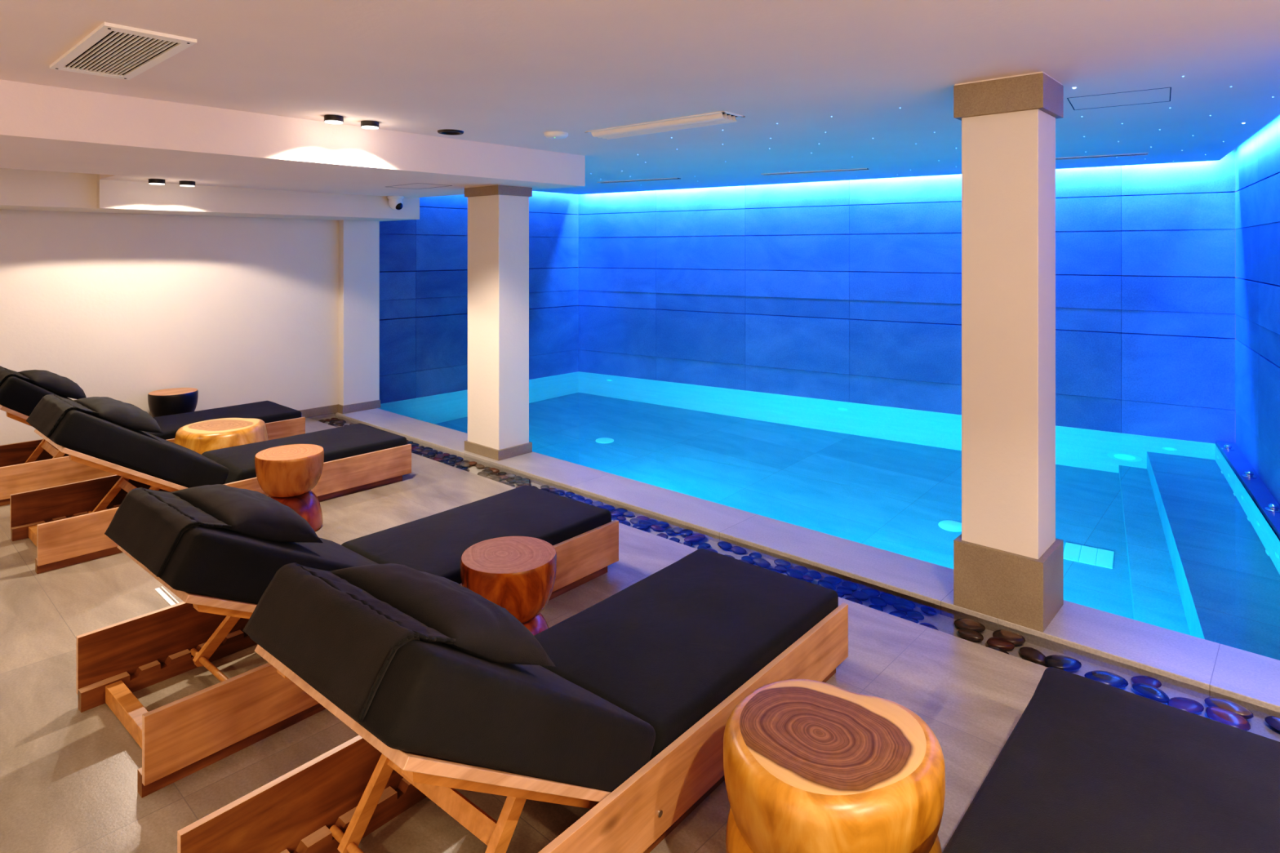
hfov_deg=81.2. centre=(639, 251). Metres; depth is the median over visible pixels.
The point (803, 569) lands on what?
pebble
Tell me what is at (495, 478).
pebble
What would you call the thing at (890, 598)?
pebble
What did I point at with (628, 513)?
pebble
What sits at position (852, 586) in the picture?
pebble
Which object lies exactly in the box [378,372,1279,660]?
pool water
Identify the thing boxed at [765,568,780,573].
pebble
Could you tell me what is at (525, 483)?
pebble
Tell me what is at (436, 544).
seat cushion
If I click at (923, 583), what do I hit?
coping
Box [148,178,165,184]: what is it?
recessed light
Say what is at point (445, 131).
speaker
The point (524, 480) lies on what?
pebble
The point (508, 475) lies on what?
pebble
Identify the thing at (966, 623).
pebble
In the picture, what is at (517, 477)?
pebble
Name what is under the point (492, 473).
pebble
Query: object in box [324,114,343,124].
recessed light
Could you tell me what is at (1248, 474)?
valve
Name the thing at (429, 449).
pebble
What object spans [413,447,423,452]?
pebble
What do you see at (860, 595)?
pebble
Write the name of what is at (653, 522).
pebble
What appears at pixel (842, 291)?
wall
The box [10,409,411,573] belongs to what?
sun lounger
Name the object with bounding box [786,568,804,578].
pebble
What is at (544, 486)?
pebble
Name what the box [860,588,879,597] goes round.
pebble
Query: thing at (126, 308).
wall
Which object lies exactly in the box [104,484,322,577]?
headrest pillow
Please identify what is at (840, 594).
pebble
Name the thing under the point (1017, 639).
pebble
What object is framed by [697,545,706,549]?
pebble
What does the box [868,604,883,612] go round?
pebble
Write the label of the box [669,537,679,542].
pebble
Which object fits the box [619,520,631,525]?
pebble
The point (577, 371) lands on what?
wall
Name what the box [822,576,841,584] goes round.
pebble
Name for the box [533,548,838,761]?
seat cushion
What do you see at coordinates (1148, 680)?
pebble
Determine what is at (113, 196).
beam
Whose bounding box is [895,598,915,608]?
pebble
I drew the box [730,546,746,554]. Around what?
pebble
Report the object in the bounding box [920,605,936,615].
pebble
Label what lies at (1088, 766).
sun lounger
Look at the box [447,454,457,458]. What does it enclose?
pebble
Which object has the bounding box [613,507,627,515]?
pebble
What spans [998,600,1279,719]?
coping
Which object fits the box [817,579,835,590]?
pebble
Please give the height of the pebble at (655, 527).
0.029 m
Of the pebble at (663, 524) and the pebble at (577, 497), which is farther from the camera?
the pebble at (577, 497)
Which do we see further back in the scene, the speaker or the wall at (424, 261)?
the wall at (424, 261)
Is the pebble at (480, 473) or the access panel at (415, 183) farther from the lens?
the access panel at (415, 183)
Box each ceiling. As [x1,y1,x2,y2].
[0,0,1279,194]
[0,79,585,197]
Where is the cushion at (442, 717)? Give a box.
[248,635,655,792]
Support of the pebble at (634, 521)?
on the stones
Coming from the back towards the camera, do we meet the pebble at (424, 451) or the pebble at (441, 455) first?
the pebble at (424, 451)
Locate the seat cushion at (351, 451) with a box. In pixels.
[201,423,406,484]
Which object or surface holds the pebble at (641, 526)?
on the stones
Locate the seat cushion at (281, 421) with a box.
[143,400,301,439]
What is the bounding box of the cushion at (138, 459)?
[29,409,229,488]
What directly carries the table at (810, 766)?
on the floor
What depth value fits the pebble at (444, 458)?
6.01 m
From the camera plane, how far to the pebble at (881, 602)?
3.55 m
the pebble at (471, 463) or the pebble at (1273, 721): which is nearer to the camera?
the pebble at (1273, 721)
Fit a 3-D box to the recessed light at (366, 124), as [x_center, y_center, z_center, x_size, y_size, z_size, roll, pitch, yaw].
[-1.607,-0.752,4.447,0.104,0.036,0.104,0,0,42]
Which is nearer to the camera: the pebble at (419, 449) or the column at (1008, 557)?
the column at (1008, 557)
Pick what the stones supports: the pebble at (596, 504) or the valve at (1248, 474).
the pebble at (596, 504)
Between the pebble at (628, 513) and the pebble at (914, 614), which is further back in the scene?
the pebble at (628, 513)
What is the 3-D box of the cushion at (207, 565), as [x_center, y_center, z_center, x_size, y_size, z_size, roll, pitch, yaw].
[-1.414,1.181,2.841,0.684,0.652,0.821,0,6,40]
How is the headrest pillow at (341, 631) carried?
on the sun lounger at (627, 726)
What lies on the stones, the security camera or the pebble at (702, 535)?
the pebble at (702, 535)
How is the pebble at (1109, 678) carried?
on the stones
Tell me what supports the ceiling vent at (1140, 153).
in the ceiling at (510, 73)
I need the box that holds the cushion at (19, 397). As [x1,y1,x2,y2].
[0,375,71,416]
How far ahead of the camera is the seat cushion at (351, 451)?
5.09 m
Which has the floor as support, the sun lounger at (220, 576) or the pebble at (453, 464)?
the sun lounger at (220, 576)
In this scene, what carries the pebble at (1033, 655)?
on the stones
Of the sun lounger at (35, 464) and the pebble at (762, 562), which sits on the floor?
the sun lounger at (35, 464)
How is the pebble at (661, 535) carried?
on the stones
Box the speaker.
[437,128,463,134]
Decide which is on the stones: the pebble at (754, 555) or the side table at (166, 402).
the pebble at (754, 555)
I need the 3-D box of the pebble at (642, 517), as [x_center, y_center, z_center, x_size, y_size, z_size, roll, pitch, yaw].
[0.021,1.676,4.675,0.097,0.032,0.062,0,0,16]
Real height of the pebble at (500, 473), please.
0.028 m
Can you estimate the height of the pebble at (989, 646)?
0.038 m
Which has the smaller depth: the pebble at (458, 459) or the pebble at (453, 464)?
the pebble at (453, 464)
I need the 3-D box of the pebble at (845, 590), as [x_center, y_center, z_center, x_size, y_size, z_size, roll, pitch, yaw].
[1.014,1.679,3.694,0.082,0.028,0.059,0,0,39]
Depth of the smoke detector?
4.82 m
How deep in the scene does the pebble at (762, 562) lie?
3.99 m
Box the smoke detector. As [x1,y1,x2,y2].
[544,131,568,138]
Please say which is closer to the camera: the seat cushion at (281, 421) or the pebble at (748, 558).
the pebble at (748, 558)
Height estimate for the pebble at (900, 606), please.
0.034 m
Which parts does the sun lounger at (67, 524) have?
head rail, prop leg, backrest panel, prop leg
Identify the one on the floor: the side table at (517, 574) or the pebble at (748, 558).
the side table at (517, 574)
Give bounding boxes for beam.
[0,168,97,211]
[75,173,419,221]
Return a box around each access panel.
[386,182,452,189]
[1066,87,1171,110]
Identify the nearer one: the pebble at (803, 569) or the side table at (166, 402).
the pebble at (803, 569)
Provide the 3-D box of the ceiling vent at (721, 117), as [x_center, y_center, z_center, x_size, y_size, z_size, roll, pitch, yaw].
[0.122,-0.753,4.526,1.080,0.034,0.210,0,0,41]
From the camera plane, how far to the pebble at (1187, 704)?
2.73 m
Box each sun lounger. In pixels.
[0,375,305,506]
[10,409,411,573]
[75,484,618,797]
[177,548,848,852]
[942,667,1279,852]
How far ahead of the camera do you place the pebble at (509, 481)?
5.43 m
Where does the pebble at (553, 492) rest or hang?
on the stones
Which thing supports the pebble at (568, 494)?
on the stones
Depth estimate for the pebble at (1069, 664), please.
3.00 m
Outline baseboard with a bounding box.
[299,400,380,417]
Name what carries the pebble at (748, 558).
on the stones
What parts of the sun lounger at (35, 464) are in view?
backrest panel, prop leg, prop leg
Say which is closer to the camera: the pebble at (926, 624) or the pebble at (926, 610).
the pebble at (926, 624)
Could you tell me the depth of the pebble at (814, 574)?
3.87 m
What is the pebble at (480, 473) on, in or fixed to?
on the stones
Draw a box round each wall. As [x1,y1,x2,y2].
[0,209,338,445]
[379,191,578,404]
[382,371,1253,502]
[577,148,1235,444]
[1235,114,1279,505]
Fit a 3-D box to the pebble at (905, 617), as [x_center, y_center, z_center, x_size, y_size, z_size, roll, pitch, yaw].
[1.226,1.677,3.397,0.079,0.027,0.053,0,0,23]
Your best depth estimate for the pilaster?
7.63 m
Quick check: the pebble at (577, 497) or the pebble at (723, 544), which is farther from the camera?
the pebble at (577, 497)
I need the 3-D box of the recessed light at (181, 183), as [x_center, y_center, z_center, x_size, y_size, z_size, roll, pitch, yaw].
[-3.385,-0.505,5.587,0.104,0.036,0.104,0,0,42]
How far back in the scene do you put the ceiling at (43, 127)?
4.41 m
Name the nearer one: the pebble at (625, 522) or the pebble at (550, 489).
the pebble at (625, 522)
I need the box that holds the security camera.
[386,195,404,209]
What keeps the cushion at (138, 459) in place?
on the sun lounger at (67, 524)
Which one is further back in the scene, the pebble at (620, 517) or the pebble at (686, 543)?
the pebble at (620, 517)
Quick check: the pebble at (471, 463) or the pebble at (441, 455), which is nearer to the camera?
the pebble at (471, 463)
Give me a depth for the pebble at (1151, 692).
2.80 m
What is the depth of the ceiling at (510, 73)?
3.11 m
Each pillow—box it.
[0,365,86,399]
[25,394,163,437]
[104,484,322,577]
[242,562,555,722]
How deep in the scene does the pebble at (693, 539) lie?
4.31 m
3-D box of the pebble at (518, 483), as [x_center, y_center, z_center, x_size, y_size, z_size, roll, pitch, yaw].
[-0.864,1.677,5.393,0.078,0.026,0.055,0,0,31]
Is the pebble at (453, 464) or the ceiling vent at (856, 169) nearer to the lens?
the pebble at (453, 464)
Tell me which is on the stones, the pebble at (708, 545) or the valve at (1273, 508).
the pebble at (708, 545)
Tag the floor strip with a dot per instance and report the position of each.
(158, 590)
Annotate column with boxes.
[464,184,532,460]
[953,71,1063,632]
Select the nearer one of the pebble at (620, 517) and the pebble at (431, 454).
the pebble at (620, 517)
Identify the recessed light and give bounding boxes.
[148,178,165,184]
[178,180,195,186]
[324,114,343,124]
[360,120,378,128]
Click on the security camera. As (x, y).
(395, 202)
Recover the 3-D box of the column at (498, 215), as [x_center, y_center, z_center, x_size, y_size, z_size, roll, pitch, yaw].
[-1.156,0.553,6.090,0.455,2.153,0.340,0,0,42]
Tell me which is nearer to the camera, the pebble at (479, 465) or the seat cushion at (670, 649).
the seat cushion at (670, 649)
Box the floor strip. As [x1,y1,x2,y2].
[154,586,179,605]
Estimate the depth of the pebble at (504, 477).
5.52 m
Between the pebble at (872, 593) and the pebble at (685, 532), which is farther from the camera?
the pebble at (685, 532)
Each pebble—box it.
[337,419,346,423]
[408,443,418,446]
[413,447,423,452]
[421,449,430,454]
[423,447,432,451]
[426,451,435,457]
[432,457,443,462]
[435,453,444,457]
[442,457,450,460]
[444,462,455,466]
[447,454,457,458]
[454,456,462,462]
[459,462,470,467]
[467,461,476,466]
[475,463,484,468]
[477,471,487,476]
[481,469,493,474]
[488,467,499,473]
[488,471,498,476]
[491,476,502,481]
[497,471,506,475]
[497,475,507,479]
[505,473,515,478]
[506,479,516,484]
[506,483,515,487]
[514,475,522,480]
[515,481,524,485]
[520,477,530,483]
[523,482,531,486]
[540,484,549,488]
[548,488,556,491]
[550,491,559,495]
[555,489,564,494]
[564,491,575,497]
[571,494,585,500]
[584,498,593,504]
[591,501,603,506]
[603,504,614,511]
[610,511,620,516]
[611,516,619,522]
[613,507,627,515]
[617,515,626,520]
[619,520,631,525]
[622,511,634,516]
[629,517,641,524]
[632,524,648,530]
[635,515,649,520]
[638,520,652,526]
[648,519,658,524]
[650,524,663,531]
[654,520,669,528]
[656,533,668,538]
[665,528,675,534]
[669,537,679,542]
[671,527,682,533]
[679,528,693,537]
[683,541,693,546]
[684,535,701,542]
[692,533,705,540]
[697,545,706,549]
[698,542,711,548]
[706,548,717,552]
[717,541,732,549]
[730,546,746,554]
[741,555,755,564]
[748,552,761,558]
[752,557,770,567]
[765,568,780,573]
[773,559,791,567]
[774,564,786,571]
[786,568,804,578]
[793,565,808,573]
[802,574,813,581]
[806,570,821,577]
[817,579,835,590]
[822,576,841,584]
[835,591,844,597]
[836,586,853,595]
[841,581,857,591]
[844,597,862,604]
[851,591,870,600]
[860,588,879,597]
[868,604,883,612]
[869,595,887,607]
[880,591,897,605]
[888,611,906,617]
[892,602,913,612]
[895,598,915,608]
[900,615,919,623]
[906,610,924,620]
[919,622,937,630]
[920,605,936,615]
[954,617,985,631]
[957,627,983,641]
[986,636,1014,650]
[986,645,1009,654]
[992,629,1025,645]
[1019,646,1046,664]
[1044,654,1081,672]
[1084,670,1128,688]
[1130,675,1161,688]
[1131,683,1169,702]
[1167,697,1204,714]
[1204,697,1253,719]
[1205,706,1250,731]
[1264,715,1279,731]
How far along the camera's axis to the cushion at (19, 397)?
4.85 m
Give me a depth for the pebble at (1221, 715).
2.64 m
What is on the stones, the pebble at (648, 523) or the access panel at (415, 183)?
the pebble at (648, 523)
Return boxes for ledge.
[1215,440,1279,540]
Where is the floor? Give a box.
[0,417,1047,852]
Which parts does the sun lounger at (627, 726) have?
prop leg, backrest panel, prop leg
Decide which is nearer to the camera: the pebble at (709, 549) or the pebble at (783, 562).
the pebble at (783, 562)
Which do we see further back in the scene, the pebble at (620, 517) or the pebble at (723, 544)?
the pebble at (620, 517)
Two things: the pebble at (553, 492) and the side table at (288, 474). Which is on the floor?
the side table at (288, 474)
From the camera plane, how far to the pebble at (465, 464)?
5.82 m
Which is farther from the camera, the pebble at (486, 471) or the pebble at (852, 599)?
the pebble at (486, 471)
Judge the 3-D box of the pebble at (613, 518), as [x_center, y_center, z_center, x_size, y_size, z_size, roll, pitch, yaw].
[-0.155,1.678,4.667,0.066,0.026,0.054,0,0,17]
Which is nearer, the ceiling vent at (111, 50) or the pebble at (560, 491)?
the ceiling vent at (111, 50)
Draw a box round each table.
[147,387,198,417]
[173,417,268,454]
[254,444,324,531]
[460,536,556,635]
[723,679,945,852]
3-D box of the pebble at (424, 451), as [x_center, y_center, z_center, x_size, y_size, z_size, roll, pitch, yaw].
[-1.781,1.677,6.224,0.090,0.033,0.076,0,0,15]
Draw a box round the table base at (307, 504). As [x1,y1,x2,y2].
[268,490,323,531]
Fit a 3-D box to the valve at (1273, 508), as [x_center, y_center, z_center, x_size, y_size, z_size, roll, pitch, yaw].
[3.979,1.609,4.694,0.084,0.043,0.084,0,0,42]
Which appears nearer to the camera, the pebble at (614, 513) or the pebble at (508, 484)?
the pebble at (614, 513)
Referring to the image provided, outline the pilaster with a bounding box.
[338,219,379,405]
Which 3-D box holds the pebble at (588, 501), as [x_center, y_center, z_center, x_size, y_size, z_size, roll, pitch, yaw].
[-0.346,1.677,5.005,0.056,0.027,0.080,0,0,-42]
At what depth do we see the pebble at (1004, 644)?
3.16 m
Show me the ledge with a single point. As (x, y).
(1256, 489)
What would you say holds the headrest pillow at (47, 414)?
on the sun lounger at (67, 524)
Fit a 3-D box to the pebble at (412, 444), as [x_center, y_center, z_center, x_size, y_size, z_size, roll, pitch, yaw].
[-1.959,1.675,6.463,0.102,0.034,0.072,0,0,19]
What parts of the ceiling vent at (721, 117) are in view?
blade, blade, blade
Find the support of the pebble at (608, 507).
on the stones
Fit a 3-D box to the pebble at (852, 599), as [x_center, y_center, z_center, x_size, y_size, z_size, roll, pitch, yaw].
[1.021,1.678,3.576,0.085,0.029,0.061,0,0,23]
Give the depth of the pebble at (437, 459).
5.97 m
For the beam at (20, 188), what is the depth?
5.28 m
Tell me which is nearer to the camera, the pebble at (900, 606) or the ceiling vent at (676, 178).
the pebble at (900, 606)
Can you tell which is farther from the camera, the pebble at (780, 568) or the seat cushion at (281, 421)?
the seat cushion at (281, 421)
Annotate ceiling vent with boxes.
[48,22,196,79]
[585,111,745,139]
[596,177,681,183]
[760,168,869,175]
[1055,152,1148,159]
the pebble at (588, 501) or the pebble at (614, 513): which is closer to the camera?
the pebble at (614, 513)
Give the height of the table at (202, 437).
0.357 m
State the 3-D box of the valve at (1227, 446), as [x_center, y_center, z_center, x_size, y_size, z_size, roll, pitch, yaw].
[4.836,1.609,6.144,0.084,0.043,0.084,0,0,42]
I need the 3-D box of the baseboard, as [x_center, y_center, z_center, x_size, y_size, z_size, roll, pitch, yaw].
[-4.884,1.590,5.478,0.125,0.080,6.355,0,0,42]
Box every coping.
[334,408,998,631]
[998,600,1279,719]
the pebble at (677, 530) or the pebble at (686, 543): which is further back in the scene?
the pebble at (677, 530)
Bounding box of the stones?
[324,421,1279,742]
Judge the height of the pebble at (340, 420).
0.036 m
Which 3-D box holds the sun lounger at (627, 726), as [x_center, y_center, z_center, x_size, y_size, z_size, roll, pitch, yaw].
[-0.144,1.224,2.350,0.733,0.813,2.110,0,0,40]
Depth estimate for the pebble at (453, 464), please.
5.84 m
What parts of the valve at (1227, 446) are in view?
knob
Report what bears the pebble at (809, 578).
on the stones
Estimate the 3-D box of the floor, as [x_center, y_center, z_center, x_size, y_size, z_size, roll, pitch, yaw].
[-1.477,1.730,1.907,9.950,0.200,5.640,0,0,42]
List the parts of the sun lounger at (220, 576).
head rail, backrest panel, prop leg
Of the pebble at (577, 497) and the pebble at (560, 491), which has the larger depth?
the pebble at (560, 491)
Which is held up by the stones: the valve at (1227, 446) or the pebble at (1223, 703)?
the pebble at (1223, 703)
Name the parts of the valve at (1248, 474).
knob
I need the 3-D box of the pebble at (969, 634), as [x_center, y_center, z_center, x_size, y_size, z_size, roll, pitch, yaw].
[1.442,1.673,3.259,0.104,0.038,0.075,0,0,27]
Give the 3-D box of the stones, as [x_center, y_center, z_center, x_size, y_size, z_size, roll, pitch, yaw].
[0.511,1.761,4.099,9.950,0.138,0.280,0,0,42]
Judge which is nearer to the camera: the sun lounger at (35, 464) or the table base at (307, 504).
the table base at (307, 504)
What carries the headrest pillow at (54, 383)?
on the sun lounger at (35, 464)
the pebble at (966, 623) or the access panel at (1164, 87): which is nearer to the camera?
the pebble at (966, 623)
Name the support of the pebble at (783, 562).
on the stones
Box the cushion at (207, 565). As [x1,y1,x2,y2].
[159,525,377,604]
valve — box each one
[1221,444,1234,450]
[1241,471,1257,479]
[1264,502,1279,513]
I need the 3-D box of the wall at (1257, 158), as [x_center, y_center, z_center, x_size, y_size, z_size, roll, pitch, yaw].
[3.887,0.500,4.332,0.122,2.860,4.698,0,0,32]
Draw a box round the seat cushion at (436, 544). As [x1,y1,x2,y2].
[341,484,611,583]
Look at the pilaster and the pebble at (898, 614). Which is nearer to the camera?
the pebble at (898, 614)
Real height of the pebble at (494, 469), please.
0.034 m
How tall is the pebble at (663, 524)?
0.034 m
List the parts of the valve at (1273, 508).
knob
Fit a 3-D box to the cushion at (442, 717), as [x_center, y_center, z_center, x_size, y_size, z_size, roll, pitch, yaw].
[-0.470,1.143,1.967,0.684,0.652,0.821,0,0,40]
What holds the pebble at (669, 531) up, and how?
on the stones

